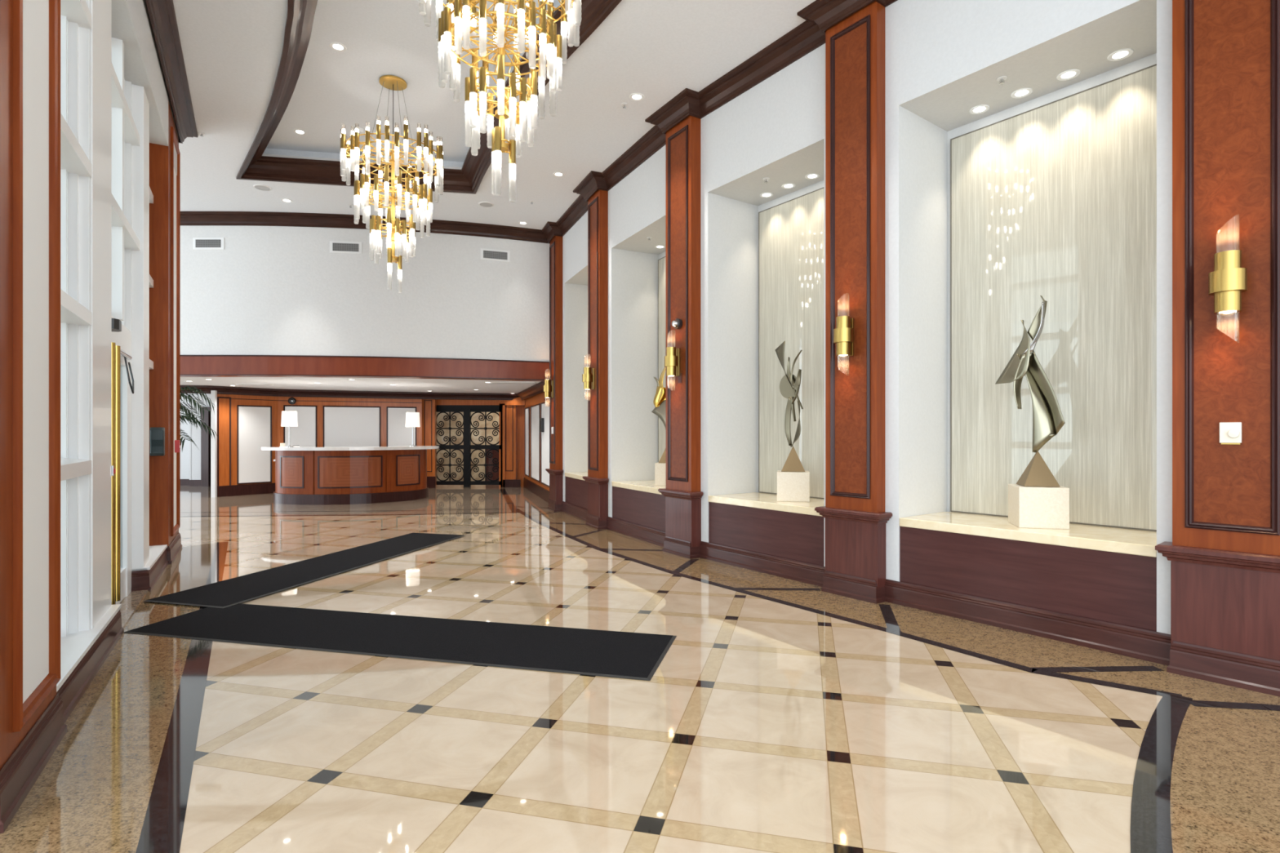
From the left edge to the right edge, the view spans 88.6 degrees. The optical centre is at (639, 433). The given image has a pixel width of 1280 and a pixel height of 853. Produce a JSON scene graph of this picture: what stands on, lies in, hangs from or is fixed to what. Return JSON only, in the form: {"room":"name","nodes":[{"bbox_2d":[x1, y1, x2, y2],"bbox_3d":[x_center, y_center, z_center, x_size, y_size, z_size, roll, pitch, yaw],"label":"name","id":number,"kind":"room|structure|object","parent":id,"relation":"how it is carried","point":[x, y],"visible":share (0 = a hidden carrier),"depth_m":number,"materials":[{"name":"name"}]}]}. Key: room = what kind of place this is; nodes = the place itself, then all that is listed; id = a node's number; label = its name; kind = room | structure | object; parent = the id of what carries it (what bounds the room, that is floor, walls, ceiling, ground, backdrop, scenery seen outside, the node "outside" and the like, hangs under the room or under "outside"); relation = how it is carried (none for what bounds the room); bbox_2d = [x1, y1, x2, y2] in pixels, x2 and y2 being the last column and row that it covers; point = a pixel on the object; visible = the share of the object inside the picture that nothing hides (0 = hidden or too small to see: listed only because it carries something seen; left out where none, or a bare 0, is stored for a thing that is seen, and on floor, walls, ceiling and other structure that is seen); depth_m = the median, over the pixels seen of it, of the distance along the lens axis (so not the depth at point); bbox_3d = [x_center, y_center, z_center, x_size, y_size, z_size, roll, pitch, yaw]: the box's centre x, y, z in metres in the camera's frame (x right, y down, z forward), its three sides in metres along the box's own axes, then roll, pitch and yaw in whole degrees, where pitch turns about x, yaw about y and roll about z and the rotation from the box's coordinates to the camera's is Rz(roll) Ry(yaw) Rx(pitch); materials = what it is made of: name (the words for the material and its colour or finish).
{"room":"lobby","nodes":[
{"label":"lobby","id":0,"kind":"room"},
{"bbox_2d":[111,0,178,175],"bbox_3d":[-3.558,-1.185,1.355,3.180,5.170,13.660,0,0,-31],"label":"wall","id":1,"kind":"structure","parent":0,"point":[131,24],"depth_m":5.70,"materials":[{"name":"paint"}]},
{"bbox_2d":[0,0,66,833],"bbox_3d":[-2.658,-1.095,2.577,0.452,4.990,0.910,0,0,-31],"label":"pier","id":2,"kind":"object","parent":1,"relation":"attached to","point":[32,726],"visible":1,"depth_m":2.69,"materials":[{"name":"brown wood"}]},
{"bbox_2d":[56,0,121,692],"bbox_3d":[-3.357,-0.850,3.710,0.420,4.500,1.810,0,0,-31],"label":"window","id":3,"kind":"structure","parent":1,"relation":"in","point":[75,644],"depth_m":3.89,"materials":[{"name":"white"}]},
{"bbox_2d":[79,0,111,631],"bbox_3d":[-3.617,-0.950,4.212,0.262,4.300,0.680,0,0,-31],"label":"window","id":4,"kind":"structure","parent":1,"relation":"attached to","point":[95,43],"depth_m":4.11,"materials":[{"name":"white"}]},
{"bbox_2d":[56,549,168,724],"bbox_3d":[-3.971,1.308,5.007,0.180,0.185,4.670,0,0,-31],"label":"baseboard","id":5,"kind":"structure","parent":1,"relation":"attached to","point":[75,686],"depth_m":3.94,"materials":[{"name":"wood"}]},
{"bbox_2d":[111,465,115,475],"bbox_3d":[-3.671,0.255,4.557,0.040,0.070,0.030,0,0,-30],"label":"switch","id":6,"kind":"object","parent":1,"relation":"attached to","point":[113,470],"visible":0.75,"depth_m":4.55,"materials":[{"name":"plastic"}]},
{"bbox_2d":[111,37,140,331],"bbox_3d":[-4.231,-2.000,5.104,0.370,2.200,1.480,0,0,-31],"label":"window","id":7,"kind":"structure","parent":1,"relation":"in","point":[125,134],"depth_m":5.15,"materials":[{"name":"white"}]},
{"bbox_2d":[111,315,147,627],"bbox_3d":[-4.149,0.250,5.152,0.300,2.300,1.480,0,0,-31],"label":"door","id":8,"kind":"structure","parent":1,"relation":"in","point":[122,373],"depth_m":5.31,"materials":[{"name":"white"}]},
{"bbox_2d":[111,318,121,332],"bbox_3d":[-3.898,-0.807,4.858,0.075,0.075,0.200,0,0,-31],"label":"sensor","id":9,"kind":"object","parent":8,"relation":"attached to","point":[116,323],"visible":0.55,"depth_m":4.82,"materials":[{"name":"black plastic"}]},
{"bbox_2d":[131,84,149,568],"bbox_3d":[-4.632,-0.950,5.935,0.265,4.300,0.360,0,0,-31],"label":"trim","id":10,"kind":"structure","parent":1,"relation":"attached to","point":[140,103],"depth_m":5.83,"materials":[{"name":"white"}]},
{"bbox_2d":[131,186,167,571],"bbox_3d":[-4.941,-0.850,6.345,0.470,4.500,1.380,0,0,-31],"label":"window","id":11,"kind":"structure","parent":1,"relation":"in","point":[155,551],"depth_m":6.74,"materials":[{"name":"white"}]},
{"bbox_2d":[149,101,182,564],"bbox_3d":[-5.536,-1.095,7.455,0.452,4.990,1.200,0,0,-31],"label":"pier","id":12,"kind":"object","parent":1,"relation":"attached to","point":[164,183],"visible":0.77,"depth_m":7.04,"materials":[{"name":"brown wood"}]},
{"bbox_2d":[149,426,164,456],"bbox_3d":[-5.066,0.080,6.882,0.120,0.300,0.115,0,0,-31],"label":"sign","id":13,"kind":"object","parent":12,"relation":"attached to","point":[157,434],"visible":1,"depth_m":6.84,"materials":[{"name":"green plastic"}]},
{"bbox_2d":[174,440,181,452],"bbox_3d":[-5.272,0.140,7.483,0.055,0.140,0.120,0,0,-31],"label":"station","id":14,"kind":"object","parent":12,"relation":"attached to","point":[177,442],"visible":1,"depth_m":7.43,"materials":[{"name":"red plastic"}]},
{"bbox_2d":[145,0,197,143],"bbox_3d":[-2.788,-3.675,1.905,1.665,0.190,13.825,0,0,-31],"label":"trim","id":15,"kind":"structure","parent":1,"relation":"attached to","point":[162,13],"depth_m":6.50,"materials":[{"name":"brown wood"}]},
{"bbox_2d":[180,391,210,479],"bbox_3d":[-12.100,0.170,16.225,4.800,2.460,3.750,0,0,0],"label":"wall","id":16,"kind":"structure","parent":0,"point":[190,455],"depth_m":17.60,"materials":[{"name":"paint"}]},
{"bbox_2d":[180,479,200,486],"bbox_3d":[-12.825,1.315,17.735,2.350,0.170,0.330,0,0,0],"label":"baseboard","id":17,"kind":"structure","parent":16,"relation":"attached to","point":[183,482],"depth_m":17.57,"materials":[{"name":"grey"}]},
{"bbox_2d":[200,407,210,486],"bbox_3d":[-11.010,0.340,17.560,1.420,2.120,0.120,0,0,0],"label":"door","id":18,"kind":"structure","parent":16,"relation":"in","point":[205,437],"depth_m":17.50,"materials":[{"name":"black metal"}]},
{"bbox_2d":[231,398,422,403],"bbox_3d":[-7.639,-0.797,15.890,4.461,0.015,0.489,0,0,-30],"label":"trim","id":19,"kind":"structure","parent":16,"relation":"attached to","point":[231,398],"depth_m":15.98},
{"bbox_2d":[180,381,544,399],"bbox_3d":[-7.774,-0.975,14.802,12.451,0.170,5.036,0,0,0],"label":"trim","id":20,"kind":"structure","parent":16,"relation":"attached to","point":[537,388],"depth_m":15.98,"materials":[{"name":"wood"}]},
{"bbox_2d":[217,394,277,497],"bbox_3d":[-9.067,0.170,15.104,0.145,2.460,1.342,0,0,38],"label":"wall","id":21,"kind":"structure","parent":0,"point":[244,426],"depth_m":15.04,"materials":[{"name":"brown wood"}]},
{"bbox_2d":[210,390,217,497],"bbox_3d":[-9.404,0.220,14.470,0.095,2.360,0.060,0,0,0],"label":"trim","id":22,"kind":"structure","parent":21,"relation":"attached to","point":[213,393],"depth_m":14.44,"materials":[{"name":"paint"}]},
{"bbox_2d":[277,396,422,447],"bbox_3d":[-7.125,0.170,16.251,3.270,2.460,0.145,0,0,-22],"label":"wall","id":23,"kind":"structure","parent":0,"point":[344,423],"depth_m":16.18,"materials":[{"name":"brown wood"}]},
{"bbox_2d":[288,397,296,404],"bbox_3d":[-8.321,-0.790,15.676,0.170,0.170,0.077,0,0,-22],"label":"security camera","id":24,"kind":"object","parent":23,"relation":"attached to","point":[291,401],"visible":1,"depth_m":15.66,"materials":[{"name":"black plastic"}]},
{"bbox_2d":[422,399,436,488],"bbox_3d":[-5.496,0.170,17.064,0.380,2.460,0.230,0,0,-6],"label":"pilaster","id":25,"kind":"object","parent":23,"relation":"attached to","point":[428,406],"visible":0.72,"depth_m":16.98,"materials":[{"name":"brown wood"}]},
{"bbox_2d":[180,377,541,395],"bbox_3d":[-8.500,-1.060,16.200,15.000,0.001,9.600,0,0,0],"label":"ceiling","id":26,"kind":"structure","parent":0,"point":[424,385],"depth_m":13.91,"materials":[{"name":"paint"}]},
{"bbox_2d":[235,383,273,385],"bbox_3d":[-8.206,-1.053,13.952,0.680,0.014,0.240,0,0,0],"label":"ceiling vent","id":27,"kind":"object","parent":26,"relation":"in","point":[235,384],"visible":1,"depth_m":13.93,"materials":[{"name":"white"}]},
{"bbox_2d":[487,382,537,383],"bbox_3d":[-2.653,-1.053,13.577,1.000,0.014,0.240,0,0,0],"label":"ceiling vent","id":28,"kind":"object","parent":26,"relation":"in","point":[491,382],"visible":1,"depth_m":13.51,"materials":[{"name":"white"}]},
{"bbox_2d":[180,225,549,361],"bbox_3d":[-7.857,-2.440,11.646,12.406,2.660,0.995,0,0,-5],"label":"wall","id":29,"kind":"structure","parent":0,"point":[271,290],"depth_m":11.43,"materials":[{"name":"paint"}]},
{"bbox_2d":[192,237,224,249],"bbox_3d":[-7.407,-3.269,11.252,0.530,0.200,0.020,0,0,0],"label":"air vent","id":30,"kind":"object","parent":29,"relation":"in","point":[198,243],"visible":1,"depth_m":11.25,"materials":[{"name":"white"}]},
{"bbox_2d":[329,240,361,253],"bbox_3d":[-5.116,-3.247,11.399,0.530,0.200,0.020,0,0,-8],"label":"air vent","id":31,"kind":"object","parent":29,"relation":"in","point":[335,246],"visible":1,"depth_m":11.39,"materials":[{"name":"white"}]},
{"bbox_2d":[180,355,549,382],"bbox_3d":[-7.830,-1.177,11.633,12.365,0.335,1.000,0,0,-5],"label":"trim","id":32,"kind":"structure","parent":29,"relation":"attached to","point":[189,365],"depth_m":11.42,"materials":[{"name":"red wood"}]},
{"bbox_2d":[180,211,550,243],"bbox_3d":[-7.794,-3.675,11.390,12.417,0.190,0.805,0,0,-5],"label":"trim","id":33,"kind":"structure","parent":29,"relation":"attached to","point":[187,218],"depth_m":11.30,"materials":[{"name":"brown wood"}]},
{"bbox_2d":[480,248,510,262],"bbox_3d":[-2.638,-3.264,11.961,0.530,0.200,0.020,0,0,-19],"label":"air vent","id":34,"kind":"object","parent":29,"relation":"in","point":[486,254],"visible":1,"depth_m":11.96,"materials":[{"name":"white"}]},
{"bbox_2d":[436,412,499,479],"bbox_3d":[-4.500,-0.100,19.050,9.000,3.000,2.900,0,0,0],"label":"wall","id":35,"kind":"structure","parent":0,"point":[440,417],"depth_m":20.40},
{"bbox_2d":[436,396,524,487],"bbox_3d":[-4.221,0.170,17.425,2.443,2.460,0.350,0,0,0],"label":"wall","id":36,"kind":"structure","parent":0,"point":[520,403],"depth_m":17.25,"materials":[{"name":"brown wood"}]},
{"bbox_2d":[436,404,502,487],"bbox_3d":[-4.527,0.320,17.280,1.820,2.160,0.100,0,0,0],"label":"iron gate","id":37,"kind":"object","parent":36,"relation":"attached to","point":[467,410],"visible":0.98,"depth_m":17.25,"materials":[{"name":"black"}]},
{"bbox_2d":[502,404,520,487],"bbox_3d":[-3.382,0.170,17.425,0.470,2.460,0.350,0,0,0],"label":"pilaster","id":38,"kind":"object","parent":36,"relation":"attached to","point":[511,481],"visible":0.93,"depth_m":17.30,"materials":[{"name":"brown wood"}]},
{"bbox_2d":[173,0,815,230],"bbox_3d":[-3.500,-4.035,4.250,25.000,0.530,17.500,0,0,0],"label":"ceiling","id":39,"kind":"structure","parent":0,"point":[657,50],"depth_m":7.47,"materials":[{"name":"paint"}]},
{"bbox_2d":[253,184,271,191],"bbox_3d":[-5.772,-3.766,10.025,0.248,0.008,0.248,0,0,0],"label":"ceiling speaker","id":40,"kind":"object","parent":39,"relation":"attached to","point":[260,187],"visible":1,"depth_m":10.01,"materials":[{"name":"grey plastic"}]},
{"bbox_2d":[254,185,270,190],"bbox_3d":[-5.772,-3.766,10.025,0.210,0.001,0.210,0,0,0],"label":"grille","id":41,"kind":"object","parent":40,"relation":"attached to","point":[264,188],"depth_m":10.04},
{"bbox_2d":[280,198,293,202],"bbox_3d":[-5.703,-3.767,10.588,0.172,0.006,0.172,0,0,0],"label":"recessed light","id":42,"kind":"object","parent":39,"relation":"in","point":[285,200],"visible":1,"depth_m":10.57,"materials":[{"name":"white"}]},
{"bbox_2d":[293,128,306,134],"bbox_3d":[-4.726,-4.197,9.112,0.172,0.006,0.172,0,0,0],"label":"recessed light","id":43,"kind":"object","parent":39,"relation":"in","point":[299,131],"visible":1,"depth_m":9.11,"materials":[{"name":"white"}]},
{"bbox_2d":[328,42,346,51],"bbox_3d":[-3.275,-4.197,7.112,0.172,0.006,0.172,0,0,0],"label":"recessed light","id":44,"kind":"object","parent":39,"relation":"in","point":[337,46],"visible":1,"depth_m":7.11,"materials":[{"name":"white"}]},
{"bbox_2d":[359,127,365,133],"bbox_3d":[-3.860,-4.178,9.050,0.130,0.045,0.130,0,0,0],"label":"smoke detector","id":45,"kind":"object","parent":39,"relation":"attached to","point":[362,131],"visible":0.64,"depth_m":9.02,"materials":[{"name":"white"}]},
{"bbox_2d":[340,75,443,293],"bbox_3d":[-2.945,-2.947,7.817,1.141,2.505,1.185,0,0,-20],"label":"chandelier","id":46,"kind":"object","parent":39,"relation":"hanging from","point":[422,197],"visible":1,"depth_m":7.66,"materials":[{"name":"gold glass"}]},
{"bbox_2d":[235,0,622,194],"bbox_3d":[-1.755,-3.870,5.613,3.207,0.270,11.084,0,0,-30],"label":"trim","id":47,"kind":"structure","parent":39,"relation":"attached to","point":[300,13],"depth_m":8.42,"materials":[{"name":"brown wood"}]},
{"bbox_2d":[262,4,560,169],"bbox_3d":[-1.754,-4.008,5.611,3.056,0.075,10.888,0,0,-30],"label":"trim","id":48,"kind":"structure","parent":47,"relation":"attached to","point":[263,154],"depth_m":9.58,"materials":[{"name":"wood"}]},
{"bbox_2d":[478,201,493,207],"bbox_3d":[-2.524,-3.766,10.761,0.248,0.008,0.248,0,0,0],"label":"ceiling speaker","id":49,"kind":"object","parent":39,"relation":"attached to","point":[485,204],"visible":1,"depth_m":10.76,"materials":[{"name":"grey plastic"}]},
{"bbox_2d":[480,202,493,206],"bbox_3d":[-2.524,-3.766,10.761,0.210,0.001,0.210,0,0,0],"label":"grille","id":50,"kind":"object","parent":49,"relation":"attached to","point":[484,204],"depth_m":10.76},
{"bbox_2d":[418,0,581,202],"bbox_3d":[-1.001,-2.947,4.748,1.141,2.505,1.185,0,0,-20],"label":"chandelier","id":51,"kind":"object","parent":39,"relation":"hanging from","point":[511,113],"visible":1,"depth_m":4.69,"materials":[{"name":"gold glass"}]},
{"bbox_2d":[552,172,564,177],"bbox_3d":[-1.180,-3.767,9.518,0.172,0.006,0.172,0,0,0],"label":"recessed light","id":52,"kind":"object","parent":39,"relation":"in","point":[555,174],"visible":1,"depth_m":9.51,"materials":[{"name":"white"}]},
{"bbox_2d":[629,93,644,101],"bbox_3d":[-0.035,-3.767,7.330,0.172,0.006,0.172,0,0,0],"label":"recessed light","id":53,"kind":"object","parent":39,"relation":"in","point":[634,96],"visible":1,"depth_m":7.32,"materials":[{"name":"white"}]},
{"bbox_2d":[523,391,549,502],"bbox_3d":[-2.289,0.170,14.978,0.146,2.460,5.510,0,0,-17],"label":"wall","id":54,"kind":"structure","parent":0,"point":[536,443],"depth_m":15.08,"materials":[{"name":"paint"}]},
{"bbox_2d":[539,417,544,431],"bbox_3d":[-2.114,-0.190,14.088,0.066,0.300,0.320,0,0,-17],"label":"intercom","id":55,"kind":"object","parent":54,"relation":"attached to","point":[541,420],"visible":1,"depth_m":13.94,"materials":[{"name":"black plastic"}]},
{"bbox_2d":[0,479,1279,852],"bbox_3d":[-3.500,1.499,8.335,25.000,0.202,27.330,0,0,0],"label":"floor","id":56,"kind":"structure","parent":0,"point":[780,714],"depth_m":3.09,"materials":[{"name":"stone"}]},
{"bbox_2d":[180,385,217,450],"bbox_3d":[-7.572,0.322,9.908,2.226,2.156,2.122,0,0,0],"label":"potted palm","id":57,"kind":"object","parent":56,"relation":"on","point":[188,416],"visible":0.14,"depth_m":10.13,"materials":[{"name":"green plant"}]},
{"bbox_2d":[142,533,463,608],"bbox_3d":[-3.259,1.386,7.217,0.842,0.008,3.894,0,0,14],"label":"floor mat","id":58,"kind":"object","parent":56,"relation":"on","point":[233,591],"visible":1,"depth_m":6.46,"materials":[{"name":"rubber"}]},
{"bbox_2d":[260,445,439,504],"bbox_3d":[-6.076,0.833,13.884,3.534,1.135,2.040,0,0,-20],"label":"reception desk","id":59,"kind":"object","parent":56,"relation":"on","point":[354,475],"depth_m":13.13,"materials":[{"name":"brown wood"}]},
{"bbox_2d":[280,410,297,447],"bbox_3d":[-7.153,-0.100,13.375,0.302,0.730,0.302,0,0,0],"label":"table lamp","id":60,"kind":"object","parent":59,"relation":"on","point":[289,419],"visible":1,"depth_m":13.26,"materials":[{"name":"fabric"}]},
{"bbox_2d":[405,412,420,446],"bbox_3d":[-4.917,-0.100,14.189,0.302,0.730,0.302,0,0,0],"label":"table lamp","id":61,"kind":"object","parent":59,"relation":"on","point":[412,419],"visible":1,"depth_m":14.07,"materials":[{"name":"fabric"}]},
{"bbox_2d":[123,603,676,680],"bbox_3d":[-1.694,1.394,4.575,3.811,0.008,0.850,0,0,14],"label":"floor mat","id":62,"kind":"object","parent":56,"relation":"on","point":[593,652],"visible":0.86,"depth_m":4.47,"materials":[{"name":"grey carpet"}]},
{"bbox_2d":[486,448,499,480],"bbox_3d":[-3.725,0.875,19.200,1.550,1.050,0.700,0,0,0],"label":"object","id":63,"kind":"structure","parent":56,"relation":"on","point":[495,454],"depth_m":18.90,"materials":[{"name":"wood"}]},
{"bbox_2d":[564,471,587,509],"bbox_3d":[-0.695,1.045,11.152,0.747,0.710,1.649,0,0,-22],"label":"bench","id":64,"kind":"object","parent":56,"relation":"on","point":[575,486],"visible":0.28,"depth_m":11.16,"materials":[{"name":"brown wood"}]},
{"bbox_2d":[611,480,666,532],"bbox_3d":[0.313,1.045,8.945,0.747,0.710,1.745,0,0,-27],"label":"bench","id":65,"kind":"object","parent":56,"relation":"on","point":[640,502],"visible":0.29,"depth_m":8.81,"materials":[{"name":"brown wood"}]},
{"bbox_2d":[654,462,666,485],"bbox_3d":[0.380,0.540,8.867,0.325,0.300,0.325,0,0,8],"label":"pedestal","id":66,"kind":"object","parent":65,"relation":"on","point":[660,468],"visible":0.44,"depth_m":8.72,"materials":[{"name":"beige stone"}]},
{"bbox_2d":[651,366,666,462],"bbox_3d":[0.373,-0.337,8.909,0.302,1.447,0.768,0,0,-10],"label":"sculpture","id":67,"kind":"object","parent":66,"relation":"on","point":[660,399],"visible":0.52,"depth_m":9.02,"materials":[{"name":"brown metal"}]},
{"bbox_2d":[708,492,823,566],"bbox_3d":[1.533,1.045,6.896,0.747,0.710,1.620,0,0,-35],"label":"ledge","id":68,"kind":"object","parent":56,"relation":"on","point":[753,522],"visible":0.52,"depth_m":6.63,"materials":[{"name":"brown wood"}]},
{"bbox_2d":[777,470,809,502],"bbox_3d":[1.599,0.540,6.844,0.325,0.300,0.325,0,0,13],"label":"pedestal","id":69,"kind":"object","parent":68,"relation":"on","point":[793,486],"visible":0.97,"depth_m":6.69,"materials":[{"name":"beige stone"}]},
{"bbox_2d":[774,340,804,471],"bbox_3d":[1.572,-0.298,6.888,0.311,1.371,0.315,0,0,13],"label":"sculpture","id":70,"kind":"object","parent":69,"relation":"on","point":[789,384],"visible":1,"depth_m":6.85,"materials":[{"name":"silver metal"}]},
{"bbox_2d":[899,511,1156,631],"bbox_3d":[2.953,1.045,4.942,0.747,0.710,1.720,0,0,-37],"label":"ledge","id":71,"kind":"object","parent":56,"relation":"on","point":[1105,574],"visible":0.64,"depth_m":4.61,"materials":[{"name":"brown wood"}]},
{"bbox_2d":[1008,484,1069,529],"bbox_3d":[2.991,0.540,4.933,0.325,0.300,0.325,0,0,17],"label":"pedestal","id":72,"kind":"object","parent":71,"relation":"on","point":[1028,507],"visible":0.88,"depth_m":4.79,"materials":[{"name":"beige stone"}]},
{"bbox_2d":[995,295,1065,487],"bbox_3d":[2.953,-0.326,4.983,0.402,1.426,0.314,0,0,19],"label":"sculpture","id":73,"kind":"object","parent":72,"relation":"on","point":[1048,420],"visible":1,"depth_m":4.92,"materials":[{"name":"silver metal"}]},
{"bbox_2d":[562,0,1172,634],"bbox_3d":[2.864,-1.185,5.365,1.407,5.170,16.098,0,0,-33],"label":"wall","id":74,"kind":"structure","parent":0,"point":[944,60],"depth_m":5.74,"materials":[{"name":"paint"}]},
{"bbox_2d":[545,235,563,504],"bbox_3d":[-1.570,-1.180,12.102,0.212,5.160,0.654,0,0,-20],"label":"pilaster","id":75,"kind":"object","parent":74,"relation":"attached to","point":[555,470],"visible":0.89,"depth_m":11.88,"materials":[{"name":"brown wood"}]},
{"bbox_2d":[542,368,553,407],"bbox_3d":[-1.690,-0.845,12.058,0.180,0.700,0.160,0,0,-21],"label":"sconce","id":76,"kind":"object","parent":75,"relation":"attached to","point":[548,388],"visible":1,"depth_m":12.01,"materials":[{"name":"gold metal"}]},
{"bbox_2d":[582,189,608,520],"bbox_3d":[-0.658,-1.180,9.866,0.212,5.160,0.654,0,0,-24],"label":"pilaster","id":77,"kind":"object","parent":74,"relation":"attached to","point":[597,478],"visible":0.91,"depth_m":9.67,"materials":[{"name":"brown wood"}]},
{"bbox_2d":[582,353,594,400],"bbox_3d":[-0.775,-0.845,9.814,0.180,0.700,0.160,0,0,-24],"label":"sconce","id":78,"kind":"object","parent":77,"relation":"attached to","point":[587,377],"visible":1,"depth_m":9.77,"materials":[{"name":"gold metal"}]},
{"bbox_2d":[654,244,665,248],"bbox_3d":[0.290,-2.707,9.489,0.153,0.006,0.153,0,0,0],"label":"recessed light","id":79,"kind":"object","parent":74,"relation":"in","point":[660,246],"visible":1,"depth_m":9.49,"materials":[{"name":"white"}]},
{"bbox_2d":[657,256,666,462],"bbox_3d":[0.667,-0.965,9.103,0.030,3.307,1.703,0,0,-27],"label":"glass panel","id":80,"kind":"object","parent":74,"relation":"attached to","point":[661,262],"visible":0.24,"depth_m":9.76,"materials":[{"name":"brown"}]},
{"bbox_2d":[657,115,702,547],"bbox_3d":[0.478,-1.180,7.621,0.212,5.160,0.654,0,0,-31],"label":"pilaster","id":81,"kind":"object","parent":74,"relation":"attached to","point":[682,494],"visible":0.93,"depth_m":7.48,"materials":[{"name":"brown wood"}]},
{"bbox_2d":[664,329,679,391],"bbox_3d":[0.368,-0.845,7.555,0.180,0.700,0.160,0,0,-32],"label":"sconce","id":82,"kind":"object","parent":81,"relation":"attached to","point":[672,359],"visible":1,"depth_m":7.50,"materials":[{"name":"gold metal"}]},
{"bbox_2d":[671,318,682,328],"bbox_3d":[0.418,-1.270,7.550,0.100,0.120,0.120,0,0,-32],"label":"security camera","id":83,"kind":"object","parent":81,"relation":"attached to","point":[677,323],"visible":1,"depth_m":7.51,"materials":[{"name":"black plastic"}]},
{"bbox_2d":[678,373,682,382],"bbox_3d":[0.464,-0.645,7.566,0.006,0.110,0.070,0,0,-31],"label":"cover plate","id":84,"kind":"object","parent":81,"relation":"attached to","point":[680,378],"visible":1,"depth_m":7.56,"materials":[{"name":"brown wood"}]},
{"bbox_2d":[542,0,897,243],"bbox_3d":[2.533,-3.675,5.400,1.336,0.190,16.621,0,0,-35],"label":"trim","id":85,"kind":"structure","parent":74,"relation":"attached to","point":[820,15],"depth_m":7.09,"materials":[{"name":"brown wood"}]},
{"bbox_2d":[760,192,773,197],"bbox_3d":[1.434,-2.707,7.430,0.153,0.006,0.153,0,0,0],"label":"recessed light","id":86,"kind":"object","parent":74,"relation":"in","point":[764,194],"visible":1,"depth_m":7.42,"materials":[{"name":"white"}]},
{"bbox_2d":[781,182,795,188],"bbox_3d":[1.623,-2.707,7.160,0.153,0.006,0.153,0,0,0],"label":"recessed light","id":87,"kind":"object","parent":74,"relation":"in","point":[789,185],"visible":1,"depth_m":7.15,"materials":[{"name":"white"}]},
{"bbox_2d":[758,186,823,498],"bbox_3d":[1.861,-0.965,7.101,0.030,3.307,1.578,0,0,-35],"label":"glass panel","id":88,"kind":"object","parent":74,"relation":"attached to","point":[791,232],"visible":0.57,"depth_m":7.33,"materials":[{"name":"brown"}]},
{"bbox_2d":[804,173,819,179],"bbox_3d":[1.811,-2.707,6.889,0.153,0.006,0.153,0,0,0],"label":"recessed light","id":89,"kind":"object","parent":74,"relation":"in","point":[813,175],"visible":1,"depth_m":6.88,"materials":[{"name":"white"}]},
{"bbox_2d":[814,0,892,587],"bbox_3d":[1.841,-1.180,5.662,0.212,5.160,0.654,0,0,-37],"label":"pilaster","id":90,"kind":"object","parent":74,"relation":"attached to","point":[855,514],"visible":0.92,"depth_m":5.58,"materials":[{"name":"brown wood"}]},
{"bbox_2d":[833,293,853,375],"bbox_3d":[1.739,-0.845,5.586,0.180,0.700,0.160,0,0,-37],"label":"sconce","id":91,"kind":"object","parent":90,"relation":"attached to","point":[843,334],"visible":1,"depth_m":5.54,"materials":[{"name":"gold metal"}]},
{"bbox_2d":[547,498,1279,697],"bbox_3d":[2.641,1.308,5.376,1.150,0.185,16.424,0,0,-35],"label":"baseboard","id":92,"kind":"structure","parent":74,"relation":"attached to","point":[1251,673],"depth_m":4.73,"materials":[{"name":"wood"}]},
{"bbox_2d":[968,104,990,114],"bbox_3d":[2.833,-2.707,5.472,0.153,0.006,0.153,0,0,0],"label":"recessed light","id":93,"kind":"object","parent":74,"relation":"in","point":[978,109],"visible":1,"depth_m":5.47,"materials":[{"name":"white"}]},
{"bbox_2d":[996,75,1007,84],"bbox_3d":[2.756,-2.689,4.994,0.072,0.042,0.072,0,0,0],"label":"sprinkler","id":94,"kind":"object","parent":74,"relation":"attached to","point":[1002,78],"visible":1,"depth_m":4.99,"materials":[{"name":"white"}]},
{"bbox_2d":[1010,88,1032,97],"bbox_3d":[3.032,-2.707,5.209,0.153,0.006,0.153,0,0,0],"label":"recessed light","id":95,"kind":"object","parent":74,"relation":"in","point":[1023,92],"visible":1,"depth_m":5.20,"materials":[{"name":"white"}]},
{"bbox_2d":[950,63,1156,531],"bbox_3d":[3.273,-0.965,5.160,0.029,3.307,1.678,0,0,-37],"label":"glass panel","id":96,"kind":"object","parent":74,"relation":"attached to","point":[1055,201],"visible":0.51,"depth_m":5.08,"materials":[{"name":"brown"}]},
{"bbox_2d":[1056,69,1080,80],"bbox_3d":[3.232,-2.707,4.946,0.153,0.006,0.153,0,0,0],"label":"recessed light","id":97,"kind":"object","parent":74,"relation":"in","point":[1071,73],"visible":1,"depth_m":4.94,"materials":[{"name":"white"}]},
{"bbox_2d":[1106,48,1133,61],"bbox_3d":[3.431,-2.707,4.683,0.153,0.006,0.153,0,0,0],"label":"recessed light","id":98,"kind":"object","parent":74,"relation":"in","point":[1122,54],"visible":1,"depth_m":4.68,"materials":[{"name":"white"}]},
{"bbox_2d":[1155,0,1279,661],"bbox_3d":[3.334,-1.180,3.692,0.212,5.160,0.654,0,0,-41],"label":"pilaster","id":99,"kind":"object","parent":74,"relation":"attached to","point":[1223,553],"visible":0.91,"depth_m":3.67,"materials":[{"name":"brown wood"}]},
{"bbox_2d":[1208,214,1247,342],"bbox_3d":[3.236,-0.845,3.608,0.180,0.700,0.160,0,0,-41],"label":"sconce","id":100,"kind":"object","parent":99,"relation":"attached to","point":[1228,280],"visible":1,"depth_m":3.56,"materials":[{"name":"gold metal"}]},
{"bbox_2d":[1219,422,1241,444],"bbox_3d":[3.290,-0.004,3.655,0.038,0.123,0.092,0,0,-40],"label":"thermostat","id":101,"kind":"object","parent":99,"relation":"attached to","point":[1230,433],"visible":1,"depth_m":3.65,"materials":[{"name":"beige plastic"}]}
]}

